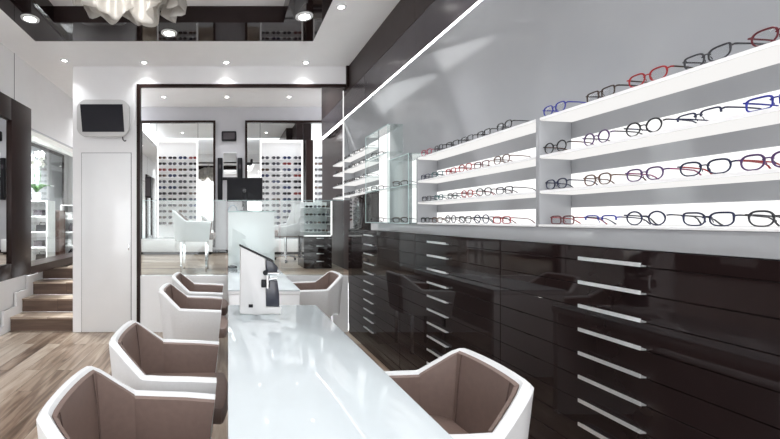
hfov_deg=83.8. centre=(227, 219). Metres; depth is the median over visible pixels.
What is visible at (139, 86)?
trim
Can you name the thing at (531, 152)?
shelf backlight
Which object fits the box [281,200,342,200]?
glass balustrade
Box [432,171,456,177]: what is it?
eyeglasses
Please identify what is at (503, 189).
eyeglasses
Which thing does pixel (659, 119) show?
eyeglasses
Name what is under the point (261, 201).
shelf
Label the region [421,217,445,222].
eyeglasses
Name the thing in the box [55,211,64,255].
base cabinet
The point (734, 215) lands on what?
eyeglasses
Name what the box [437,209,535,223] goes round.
shelf backlight
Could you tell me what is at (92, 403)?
tub chair
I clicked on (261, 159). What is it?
shelf
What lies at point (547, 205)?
shelf divider panel
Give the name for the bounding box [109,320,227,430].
tub chair
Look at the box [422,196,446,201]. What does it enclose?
eyeglasses
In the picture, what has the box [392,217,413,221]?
eyeglasses
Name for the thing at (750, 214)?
eyeglasses
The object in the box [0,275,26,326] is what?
wall
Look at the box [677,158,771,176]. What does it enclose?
eyeglasses
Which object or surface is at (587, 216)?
eyeglasses
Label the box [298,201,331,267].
low showcase
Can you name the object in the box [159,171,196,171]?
shelf
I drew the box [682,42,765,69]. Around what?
eyeglasses
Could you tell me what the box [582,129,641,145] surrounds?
eyeglasses
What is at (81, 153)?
trim
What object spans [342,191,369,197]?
display shelf
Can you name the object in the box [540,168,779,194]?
display shelf
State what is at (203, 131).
wall mirror
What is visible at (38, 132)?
trim
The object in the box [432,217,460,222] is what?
eyeglasses
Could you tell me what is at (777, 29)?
eyeglasses
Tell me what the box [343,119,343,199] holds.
led light line
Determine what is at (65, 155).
window frame
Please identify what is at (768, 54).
display shelf
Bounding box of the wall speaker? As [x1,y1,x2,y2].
[145,177,151,197]
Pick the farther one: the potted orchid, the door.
the potted orchid
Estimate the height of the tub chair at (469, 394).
0.796 m
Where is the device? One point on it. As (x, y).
(259, 293)
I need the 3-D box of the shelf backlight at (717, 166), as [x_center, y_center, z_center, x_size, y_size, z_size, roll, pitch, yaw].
[1.597,-0.176,1.206,0.004,0.076,1.307,0,0,0]
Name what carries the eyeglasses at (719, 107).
on the display shelf at (769, 116)
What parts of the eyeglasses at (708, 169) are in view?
frame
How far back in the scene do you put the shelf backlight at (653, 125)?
1.39 m
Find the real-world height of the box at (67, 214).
0.100 m
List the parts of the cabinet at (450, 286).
drawer, drawer, drawer, drawer, handle, handle, handle, handle, handle, handle, handle, handle, handle, drawer, drawer, drawer, drawer, drawer, drawer, drawer, drawer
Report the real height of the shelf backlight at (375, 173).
0.076 m
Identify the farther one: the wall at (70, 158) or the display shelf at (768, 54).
the wall at (70, 158)
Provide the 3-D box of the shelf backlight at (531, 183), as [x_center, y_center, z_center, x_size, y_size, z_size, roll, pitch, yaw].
[1.597,-0.176,2.470,0.004,0.076,1.164,0,0,0]
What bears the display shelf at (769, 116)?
attached to the wall at (502, 61)
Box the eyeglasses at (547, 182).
[545,178,597,189]
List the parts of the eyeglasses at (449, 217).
frame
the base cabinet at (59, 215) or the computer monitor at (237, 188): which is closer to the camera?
the computer monitor at (237, 188)
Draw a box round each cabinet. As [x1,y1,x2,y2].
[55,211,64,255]
[141,238,212,253]
[275,238,297,253]
[348,229,400,370]
[400,233,502,370]
[501,240,779,438]
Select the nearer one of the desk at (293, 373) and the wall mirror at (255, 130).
the desk at (293, 373)
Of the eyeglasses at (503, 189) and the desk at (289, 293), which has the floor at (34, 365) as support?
the desk at (289, 293)
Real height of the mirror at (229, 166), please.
0.960 m
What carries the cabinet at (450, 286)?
on the floor at (34, 365)
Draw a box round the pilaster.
[305,140,312,201]
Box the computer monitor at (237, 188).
[227,178,262,210]
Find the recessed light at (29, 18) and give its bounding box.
[20,14,39,23]
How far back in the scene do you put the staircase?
5.15 m
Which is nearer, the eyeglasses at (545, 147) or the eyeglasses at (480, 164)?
the eyeglasses at (545, 147)
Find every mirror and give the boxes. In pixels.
[0,92,30,281]
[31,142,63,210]
[141,120,214,246]
[218,152,241,199]
[245,120,321,237]
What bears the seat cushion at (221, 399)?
on the tub chair at (140, 358)
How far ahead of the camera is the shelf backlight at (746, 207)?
1.39 m
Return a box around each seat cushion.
[147,372,227,423]
[209,232,215,239]
[219,316,227,337]
[221,299,227,315]
[275,230,297,236]
[430,415,468,433]
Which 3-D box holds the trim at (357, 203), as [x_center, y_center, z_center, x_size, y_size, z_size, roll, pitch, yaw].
[1.530,-0.087,4.440,0.137,0.385,0.720,0,0,0]
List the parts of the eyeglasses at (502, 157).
frame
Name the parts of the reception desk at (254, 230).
glass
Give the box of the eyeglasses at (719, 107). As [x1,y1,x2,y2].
[675,106,761,121]
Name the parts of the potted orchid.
pot, flower, flower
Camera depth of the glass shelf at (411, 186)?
3.35 m
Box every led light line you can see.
[322,0,481,138]
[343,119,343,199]
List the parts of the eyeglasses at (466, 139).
frame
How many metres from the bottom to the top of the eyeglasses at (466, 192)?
0.047 m
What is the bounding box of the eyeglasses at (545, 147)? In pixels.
[543,140,592,153]
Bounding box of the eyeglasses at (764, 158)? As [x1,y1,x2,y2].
[737,151,779,170]
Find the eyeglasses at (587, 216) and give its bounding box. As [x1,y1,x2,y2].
[584,215,650,224]
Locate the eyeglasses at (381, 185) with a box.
[371,185,388,190]
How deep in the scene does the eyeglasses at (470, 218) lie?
2.46 m
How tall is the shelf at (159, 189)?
0.008 m
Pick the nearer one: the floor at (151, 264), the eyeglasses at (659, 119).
the eyeglasses at (659, 119)
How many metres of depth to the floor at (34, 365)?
3.69 m
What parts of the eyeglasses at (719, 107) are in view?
frame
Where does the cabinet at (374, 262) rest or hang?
on the floor at (34, 365)
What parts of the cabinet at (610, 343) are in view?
drawer, drawer, drawer, handle, drawer, handle, handle, handle, handle, handle, handle, handle, drawer, drawer, drawer, drawer, drawer, drawer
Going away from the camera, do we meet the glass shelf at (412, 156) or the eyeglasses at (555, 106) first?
the eyeglasses at (555, 106)
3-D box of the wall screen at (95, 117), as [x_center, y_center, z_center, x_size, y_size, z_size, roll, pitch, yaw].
[-1.457,-1.163,4.731,0.612,0.484,0.175,0,0,0]
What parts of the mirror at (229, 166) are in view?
mirror pane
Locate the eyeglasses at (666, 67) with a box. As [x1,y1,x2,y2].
[627,65,693,87]
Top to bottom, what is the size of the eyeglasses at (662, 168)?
0.047 m
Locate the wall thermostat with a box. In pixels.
[222,131,235,140]
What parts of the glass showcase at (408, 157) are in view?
light panel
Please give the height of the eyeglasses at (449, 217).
0.052 m
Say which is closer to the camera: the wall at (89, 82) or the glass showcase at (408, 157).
the glass showcase at (408, 157)
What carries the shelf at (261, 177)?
attached to the display at (270, 148)
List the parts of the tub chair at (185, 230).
leg, leg, seat, leg, leg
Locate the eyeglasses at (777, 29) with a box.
[747,26,779,46]
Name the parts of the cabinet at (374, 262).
drawer, drawer, drawer, drawer, drawer, drawer, drawer, drawer, drawer, drawer, drawer, drawer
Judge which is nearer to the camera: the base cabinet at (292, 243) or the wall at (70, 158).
the base cabinet at (292, 243)
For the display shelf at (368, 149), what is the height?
0.020 m
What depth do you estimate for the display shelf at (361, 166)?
4.50 m
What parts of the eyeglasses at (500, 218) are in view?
frame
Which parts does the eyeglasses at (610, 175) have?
frame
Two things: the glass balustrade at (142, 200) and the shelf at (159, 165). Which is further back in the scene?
the shelf at (159, 165)
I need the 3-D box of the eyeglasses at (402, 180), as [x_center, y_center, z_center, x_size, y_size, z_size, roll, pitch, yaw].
[1.482,-0.302,3.334,0.151,0.044,0.164,0,0,-29]
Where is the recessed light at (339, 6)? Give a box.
[336,4,346,9]
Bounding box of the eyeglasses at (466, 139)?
[461,134,483,142]
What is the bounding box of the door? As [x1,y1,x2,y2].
[82,153,130,330]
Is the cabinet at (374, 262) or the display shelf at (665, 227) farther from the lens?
the cabinet at (374, 262)
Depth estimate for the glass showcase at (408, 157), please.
3.37 m
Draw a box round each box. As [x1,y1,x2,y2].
[33,210,45,215]
[33,240,45,246]
[65,212,72,217]
[65,239,72,244]
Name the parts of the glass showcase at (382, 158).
light panel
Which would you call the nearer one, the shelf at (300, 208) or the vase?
the shelf at (300, 208)
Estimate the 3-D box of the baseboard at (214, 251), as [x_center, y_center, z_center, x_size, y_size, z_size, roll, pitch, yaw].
[0.565,0.635,8.090,4.870,0.070,0.020,0,0,0]
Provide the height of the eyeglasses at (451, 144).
0.040 m
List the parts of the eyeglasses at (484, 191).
frame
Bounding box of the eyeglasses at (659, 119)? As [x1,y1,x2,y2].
[624,117,696,136]
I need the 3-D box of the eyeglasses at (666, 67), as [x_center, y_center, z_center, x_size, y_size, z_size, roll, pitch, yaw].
[1.528,-0.499,1.399,0.137,0.047,0.148,0,0,-2]
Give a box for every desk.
[228,211,276,264]
[228,265,299,304]
[228,305,452,438]
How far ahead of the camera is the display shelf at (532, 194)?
2.31 m
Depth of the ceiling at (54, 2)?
3.68 m
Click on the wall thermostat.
(226, 135)
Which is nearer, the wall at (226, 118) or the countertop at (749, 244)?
the countertop at (749, 244)
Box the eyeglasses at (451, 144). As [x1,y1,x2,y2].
[446,140,468,147]
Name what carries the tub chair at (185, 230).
on the floor at (151, 264)
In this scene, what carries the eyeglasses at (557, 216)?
on the display shelf at (665, 227)
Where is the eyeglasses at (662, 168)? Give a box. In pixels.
[625,166,701,181]
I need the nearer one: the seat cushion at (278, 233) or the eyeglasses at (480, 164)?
the eyeglasses at (480, 164)
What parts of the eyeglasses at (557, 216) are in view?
frame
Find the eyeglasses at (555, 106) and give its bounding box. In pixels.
[543,101,586,115]
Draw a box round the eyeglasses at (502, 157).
[493,154,529,164]
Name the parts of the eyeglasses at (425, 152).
frame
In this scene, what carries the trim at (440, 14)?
attached to the wall at (502, 61)
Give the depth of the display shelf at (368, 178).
4.45 m
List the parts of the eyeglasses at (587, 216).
frame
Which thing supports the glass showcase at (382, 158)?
on the countertop at (749, 244)
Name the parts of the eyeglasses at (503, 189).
frame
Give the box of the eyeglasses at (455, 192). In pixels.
[448,192,476,198]
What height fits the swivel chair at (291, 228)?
0.958 m
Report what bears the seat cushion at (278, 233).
on the swivel chair at (291, 228)
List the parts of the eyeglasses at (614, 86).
frame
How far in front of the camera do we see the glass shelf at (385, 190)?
3.74 m
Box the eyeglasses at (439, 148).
[434,144,454,151]
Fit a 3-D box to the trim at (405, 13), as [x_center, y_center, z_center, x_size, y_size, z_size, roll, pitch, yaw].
[1.550,-1.917,3.350,0.200,0.745,5.700,0,0,0]
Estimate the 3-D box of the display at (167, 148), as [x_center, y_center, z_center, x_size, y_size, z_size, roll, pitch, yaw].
[-1.012,-0.631,8.049,0.822,1.944,0.068,0,0,0]
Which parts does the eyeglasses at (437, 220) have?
frame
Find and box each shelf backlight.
[350,140,377,155]
[355,170,378,178]
[355,185,378,192]
[437,147,535,176]
[437,179,535,199]
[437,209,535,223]
[571,90,779,148]
[571,146,779,187]
[571,200,779,226]
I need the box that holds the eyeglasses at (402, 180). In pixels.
[392,180,415,185]
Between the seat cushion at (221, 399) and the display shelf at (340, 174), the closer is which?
the seat cushion at (221, 399)
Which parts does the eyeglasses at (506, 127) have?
frame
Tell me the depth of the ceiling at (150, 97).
7.48 m
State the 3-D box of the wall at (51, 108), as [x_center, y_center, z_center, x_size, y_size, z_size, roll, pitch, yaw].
[-2.515,-0.610,3.050,0.290,2.480,12.100,0,0,0]
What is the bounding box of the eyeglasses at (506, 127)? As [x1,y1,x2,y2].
[497,119,528,130]
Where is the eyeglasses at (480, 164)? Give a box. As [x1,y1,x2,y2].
[474,160,504,168]
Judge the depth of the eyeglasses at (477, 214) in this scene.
2.30 m
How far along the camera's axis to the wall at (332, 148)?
5.95 m
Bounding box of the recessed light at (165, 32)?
[161,29,176,36]
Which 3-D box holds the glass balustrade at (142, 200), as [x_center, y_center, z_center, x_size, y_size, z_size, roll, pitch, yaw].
[-0.530,0.214,4.855,1.020,0.911,0.010,0,0,0]
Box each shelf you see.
[159,159,196,159]
[159,165,196,165]
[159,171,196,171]
[159,177,196,177]
[159,183,196,183]
[159,189,196,189]
[159,195,196,195]
[159,201,196,201]
[261,159,300,159]
[261,165,300,165]
[261,171,300,171]
[261,177,300,177]
[261,201,300,201]
[263,183,300,183]
[263,189,300,189]
[263,195,300,195]
[300,208,330,208]
[333,161,342,166]
[333,172,342,176]
[342,147,377,161]
[342,162,378,172]
[342,176,378,185]
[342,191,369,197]
[366,152,402,161]
[370,188,399,192]
[390,184,415,188]
[391,153,429,160]
[417,223,535,226]
[418,119,535,159]
[418,156,535,182]
[418,191,535,204]
[538,224,779,231]
[540,39,779,121]
[540,106,779,159]
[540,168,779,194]
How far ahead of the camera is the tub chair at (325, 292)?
3.98 m
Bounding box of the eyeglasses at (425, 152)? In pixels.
[421,148,440,155]
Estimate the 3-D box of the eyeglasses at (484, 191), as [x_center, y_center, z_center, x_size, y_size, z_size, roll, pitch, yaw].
[1.528,-0.161,2.292,0.137,0.047,0.148,0,0,-2]
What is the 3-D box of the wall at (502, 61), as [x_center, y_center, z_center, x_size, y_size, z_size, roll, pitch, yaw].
[1.700,-0.585,2.780,0.500,1.370,4.560,0,0,0]
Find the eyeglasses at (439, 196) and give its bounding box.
[434,194,460,199]
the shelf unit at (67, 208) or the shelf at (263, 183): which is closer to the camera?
the shelf unit at (67, 208)
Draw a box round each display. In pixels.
[157,140,197,236]
[260,140,302,225]
[313,140,321,201]
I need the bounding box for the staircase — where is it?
[0,267,72,335]
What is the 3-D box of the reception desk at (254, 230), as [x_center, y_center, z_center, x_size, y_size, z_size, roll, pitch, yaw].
[0.322,0.275,5.718,0.647,0.790,0.805,0,0,0]
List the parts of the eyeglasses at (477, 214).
frame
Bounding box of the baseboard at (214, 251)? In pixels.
[212,250,227,252]
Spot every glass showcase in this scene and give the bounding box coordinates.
[365,124,402,222]
[389,153,429,223]
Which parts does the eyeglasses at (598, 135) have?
frame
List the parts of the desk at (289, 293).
glass, panel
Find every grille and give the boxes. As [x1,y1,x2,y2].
[146,178,149,195]
[223,133,234,138]
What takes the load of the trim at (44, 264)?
attached to the wall at (51, 108)
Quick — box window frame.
[31,140,67,204]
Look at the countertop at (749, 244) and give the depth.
1.44 m
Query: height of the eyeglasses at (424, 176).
0.040 m
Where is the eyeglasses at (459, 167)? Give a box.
[458,163,473,171]
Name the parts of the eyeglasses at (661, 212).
frame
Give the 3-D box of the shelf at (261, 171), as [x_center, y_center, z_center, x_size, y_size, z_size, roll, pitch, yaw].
[1.072,-0.973,8.041,0.820,0.008,0.041,0,0,0]
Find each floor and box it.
[0,330,389,438]
[61,253,347,274]
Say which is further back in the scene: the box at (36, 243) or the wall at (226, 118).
the wall at (226, 118)
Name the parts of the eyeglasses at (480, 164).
frame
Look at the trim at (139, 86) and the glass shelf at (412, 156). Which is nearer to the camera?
the glass shelf at (412, 156)
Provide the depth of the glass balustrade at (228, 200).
4.85 m
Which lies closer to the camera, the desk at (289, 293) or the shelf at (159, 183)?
the desk at (289, 293)
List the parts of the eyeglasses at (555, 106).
frame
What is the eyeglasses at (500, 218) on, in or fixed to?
on the display shelf at (480, 224)
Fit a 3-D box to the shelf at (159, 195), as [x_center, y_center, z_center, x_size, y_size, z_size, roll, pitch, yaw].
[-1.012,-0.495,8.041,0.780,0.008,0.041,0,0,0]
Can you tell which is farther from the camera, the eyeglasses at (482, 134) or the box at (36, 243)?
the box at (36, 243)
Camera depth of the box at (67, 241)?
7.06 m
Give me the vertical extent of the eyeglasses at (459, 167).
0.047 m
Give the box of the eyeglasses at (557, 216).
[550,215,607,224]
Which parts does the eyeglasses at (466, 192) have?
frame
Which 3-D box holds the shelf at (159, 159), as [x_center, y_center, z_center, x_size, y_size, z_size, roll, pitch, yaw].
[-1.012,-1.212,8.041,0.780,0.008,0.041,0,0,0]
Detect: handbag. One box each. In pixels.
[36,222,45,230]
[36,251,45,259]
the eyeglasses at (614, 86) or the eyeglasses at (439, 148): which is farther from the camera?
the eyeglasses at (439, 148)
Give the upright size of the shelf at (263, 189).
0.008 m
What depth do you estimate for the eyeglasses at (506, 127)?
2.11 m
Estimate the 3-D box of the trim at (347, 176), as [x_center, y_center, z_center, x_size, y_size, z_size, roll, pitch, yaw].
[1.524,-0.745,5.045,0.149,0.990,0.030,0,0,0]
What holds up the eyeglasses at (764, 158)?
on the display shelf at (764, 174)
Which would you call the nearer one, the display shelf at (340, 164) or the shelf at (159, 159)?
the display shelf at (340, 164)
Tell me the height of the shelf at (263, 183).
0.008 m
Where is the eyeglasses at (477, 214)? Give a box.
[474,214,511,222]
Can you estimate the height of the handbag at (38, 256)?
0.144 m
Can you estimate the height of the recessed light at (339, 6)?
0.011 m
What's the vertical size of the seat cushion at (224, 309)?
0.084 m
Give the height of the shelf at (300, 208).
0.007 m
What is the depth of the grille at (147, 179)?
8.00 m
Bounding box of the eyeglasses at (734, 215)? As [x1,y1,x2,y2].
[681,211,779,226]
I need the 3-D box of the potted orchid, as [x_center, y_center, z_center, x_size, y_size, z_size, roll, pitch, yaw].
[-3.063,-0.700,6.394,0.377,0.779,0.362,0,0,0]
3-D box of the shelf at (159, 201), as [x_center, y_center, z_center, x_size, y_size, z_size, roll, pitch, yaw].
[-1.012,-0.376,8.041,0.780,0.008,0.041,0,0,0]
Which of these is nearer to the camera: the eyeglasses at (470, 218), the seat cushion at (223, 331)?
the eyeglasses at (470, 218)
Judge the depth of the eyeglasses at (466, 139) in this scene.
2.44 m
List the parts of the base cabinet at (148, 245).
door, door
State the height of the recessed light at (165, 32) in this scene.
0.011 m
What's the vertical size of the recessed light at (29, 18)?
0.011 m
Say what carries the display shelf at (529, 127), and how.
attached to the wall at (502, 61)
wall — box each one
[0,42,72,156]
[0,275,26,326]
[68,155,72,204]
[73,66,347,331]
[141,107,321,249]
[322,129,349,269]
[344,0,779,226]
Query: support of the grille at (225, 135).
attached to the wall thermostat
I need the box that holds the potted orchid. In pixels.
[31,151,50,199]
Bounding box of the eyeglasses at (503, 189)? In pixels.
[496,186,535,193]
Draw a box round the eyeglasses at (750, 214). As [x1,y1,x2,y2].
[745,210,779,226]
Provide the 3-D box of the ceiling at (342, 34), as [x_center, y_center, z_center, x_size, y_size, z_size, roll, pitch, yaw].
[-0.375,-1.900,3.050,4.650,0.100,12.100,0,0,0]
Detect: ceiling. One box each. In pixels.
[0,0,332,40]
[0,0,399,98]
[49,0,284,5]
[141,88,321,106]
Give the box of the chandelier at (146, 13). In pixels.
[72,0,186,26]
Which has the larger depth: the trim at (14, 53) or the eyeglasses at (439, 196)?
the trim at (14, 53)
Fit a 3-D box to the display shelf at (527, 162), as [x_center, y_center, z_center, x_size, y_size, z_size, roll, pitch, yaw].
[1.524,-0.290,2.470,0.149,0.020,1.168,0,0,0]
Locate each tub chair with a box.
[36,366,215,438]
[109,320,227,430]
[159,283,227,341]
[172,210,215,271]
[172,272,227,315]
[292,271,342,320]
[384,348,533,438]
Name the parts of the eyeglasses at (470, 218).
frame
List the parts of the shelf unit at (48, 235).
shelf, shelf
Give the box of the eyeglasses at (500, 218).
[493,216,534,223]
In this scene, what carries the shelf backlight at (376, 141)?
attached to the wall at (502, 61)
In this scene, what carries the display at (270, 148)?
attached to the wall mirror at (255, 130)
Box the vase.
[68,223,72,230]
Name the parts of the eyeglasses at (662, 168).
frame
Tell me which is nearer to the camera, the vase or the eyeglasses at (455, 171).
the eyeglasses at (455, 171)
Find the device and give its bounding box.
[239,244,280,314]
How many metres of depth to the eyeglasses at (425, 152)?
2.94 m
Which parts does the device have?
clamp knob, clamp arm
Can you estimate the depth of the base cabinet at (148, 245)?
7.74 m
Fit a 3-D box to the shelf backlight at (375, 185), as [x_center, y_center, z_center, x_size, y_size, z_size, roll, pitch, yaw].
[1.597,-0.336,4.553,0.004,0.076,0.931,0,0,0]
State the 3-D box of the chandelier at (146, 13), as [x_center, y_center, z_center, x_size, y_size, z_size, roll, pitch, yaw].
[-0.651,-1.655,2.496,0.905,0.691,0.914,0,0,-27]
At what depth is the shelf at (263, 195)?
8.02 m
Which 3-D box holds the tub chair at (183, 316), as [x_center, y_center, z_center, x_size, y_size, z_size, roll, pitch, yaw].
[-0.281,0.952,3.360,0.571,0.796,0.580,0,0,0]
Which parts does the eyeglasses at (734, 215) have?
frame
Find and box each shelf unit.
[31,200,54,260]
[61,205,72,253]
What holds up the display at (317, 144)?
attached to the wall mirror at (255, 130)
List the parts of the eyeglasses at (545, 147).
frame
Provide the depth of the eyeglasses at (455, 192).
2.60 m
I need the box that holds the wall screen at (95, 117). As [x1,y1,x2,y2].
[77,99,129,141]
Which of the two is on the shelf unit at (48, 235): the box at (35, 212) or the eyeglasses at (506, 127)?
the box at (35, 212)
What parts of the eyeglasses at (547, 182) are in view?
frame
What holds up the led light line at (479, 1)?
attached to the wall at (502, 61)
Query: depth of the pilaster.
7.88 m
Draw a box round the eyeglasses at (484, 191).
[476,187,512,195]
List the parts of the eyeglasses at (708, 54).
frame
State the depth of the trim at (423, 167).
3.06 m
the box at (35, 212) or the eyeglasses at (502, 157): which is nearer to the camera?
the eyeglasses at (502, 157)
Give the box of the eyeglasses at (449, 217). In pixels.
[445,215,473,222]
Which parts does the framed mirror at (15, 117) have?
mirror pane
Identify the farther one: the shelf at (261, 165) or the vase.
the shelf at (261, 165)
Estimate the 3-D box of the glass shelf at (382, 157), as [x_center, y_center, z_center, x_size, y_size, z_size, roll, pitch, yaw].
[1.465,-0.596,3.780,0.131,0.008,0.552,0,0,0]
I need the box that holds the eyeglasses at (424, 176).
[421,173,435,179]
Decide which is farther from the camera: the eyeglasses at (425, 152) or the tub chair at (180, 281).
the tub chair at (180, 281)
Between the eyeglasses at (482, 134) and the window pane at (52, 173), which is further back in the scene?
the window pane at (52, 173)
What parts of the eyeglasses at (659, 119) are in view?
frame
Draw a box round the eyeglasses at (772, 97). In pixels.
[743,94,779,111]
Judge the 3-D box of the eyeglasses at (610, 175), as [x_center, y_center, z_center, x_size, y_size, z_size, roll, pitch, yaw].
[1.528,-0.161,1.581,0.137,0.047,0.148,0,0,5]
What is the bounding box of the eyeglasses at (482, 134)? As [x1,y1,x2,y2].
[477,128,503,137]
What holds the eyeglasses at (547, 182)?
on the display shelf at (764, 174)
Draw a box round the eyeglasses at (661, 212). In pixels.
[624,211,701,225]
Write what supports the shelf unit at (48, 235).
on the floor at (151, 264)
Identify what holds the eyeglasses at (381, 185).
on the glass showcase at (382, 158)
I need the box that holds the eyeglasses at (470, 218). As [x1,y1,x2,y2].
[459,216,492,222]
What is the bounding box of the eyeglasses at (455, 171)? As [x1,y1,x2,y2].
[446,167,471,174]
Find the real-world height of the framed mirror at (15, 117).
1.940 m
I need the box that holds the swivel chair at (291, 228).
[275,203,299,262]
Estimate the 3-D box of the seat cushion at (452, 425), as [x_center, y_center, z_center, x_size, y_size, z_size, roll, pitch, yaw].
[0.730,0.892,1.550,0.490,0.084,0.444,0,0,0]
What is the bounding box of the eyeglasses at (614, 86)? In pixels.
[586,84,637,101]
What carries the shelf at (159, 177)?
attached to the display at (167, 148)
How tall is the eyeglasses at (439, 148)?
0.047 m
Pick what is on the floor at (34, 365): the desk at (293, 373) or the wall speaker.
the desk at (293, 373)
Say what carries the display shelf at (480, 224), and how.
on the countertop at (749, 244)
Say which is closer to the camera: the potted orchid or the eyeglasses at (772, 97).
the eyeglasses at (772, 97)
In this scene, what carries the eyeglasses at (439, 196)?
on the display shelf at (532, 194)
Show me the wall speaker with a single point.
(148, 180)
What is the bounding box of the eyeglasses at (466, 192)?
[461,189,493,197]
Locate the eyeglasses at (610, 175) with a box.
[583,172,645,185]
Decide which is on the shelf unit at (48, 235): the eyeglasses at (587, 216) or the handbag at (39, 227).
the handbag at (39, 227)
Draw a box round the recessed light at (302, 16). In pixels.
[295,11,312,20]
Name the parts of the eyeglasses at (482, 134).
frame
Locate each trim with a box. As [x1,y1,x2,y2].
[14,53,14,99]
[27,252,72,274]
[31,128,72,148]
[81,153,81,331]
[137,66,348,322]
[322,0,434,119]
[322,0,478,137]
[344,127,354,199]
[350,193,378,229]
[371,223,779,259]
[416,158,436,223]
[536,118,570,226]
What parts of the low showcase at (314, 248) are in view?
panel, drawer, drawer, drawer, drawer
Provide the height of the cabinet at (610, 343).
1.243 m
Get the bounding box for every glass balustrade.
[142,200,225,200]
[228,200,278,200]
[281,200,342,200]

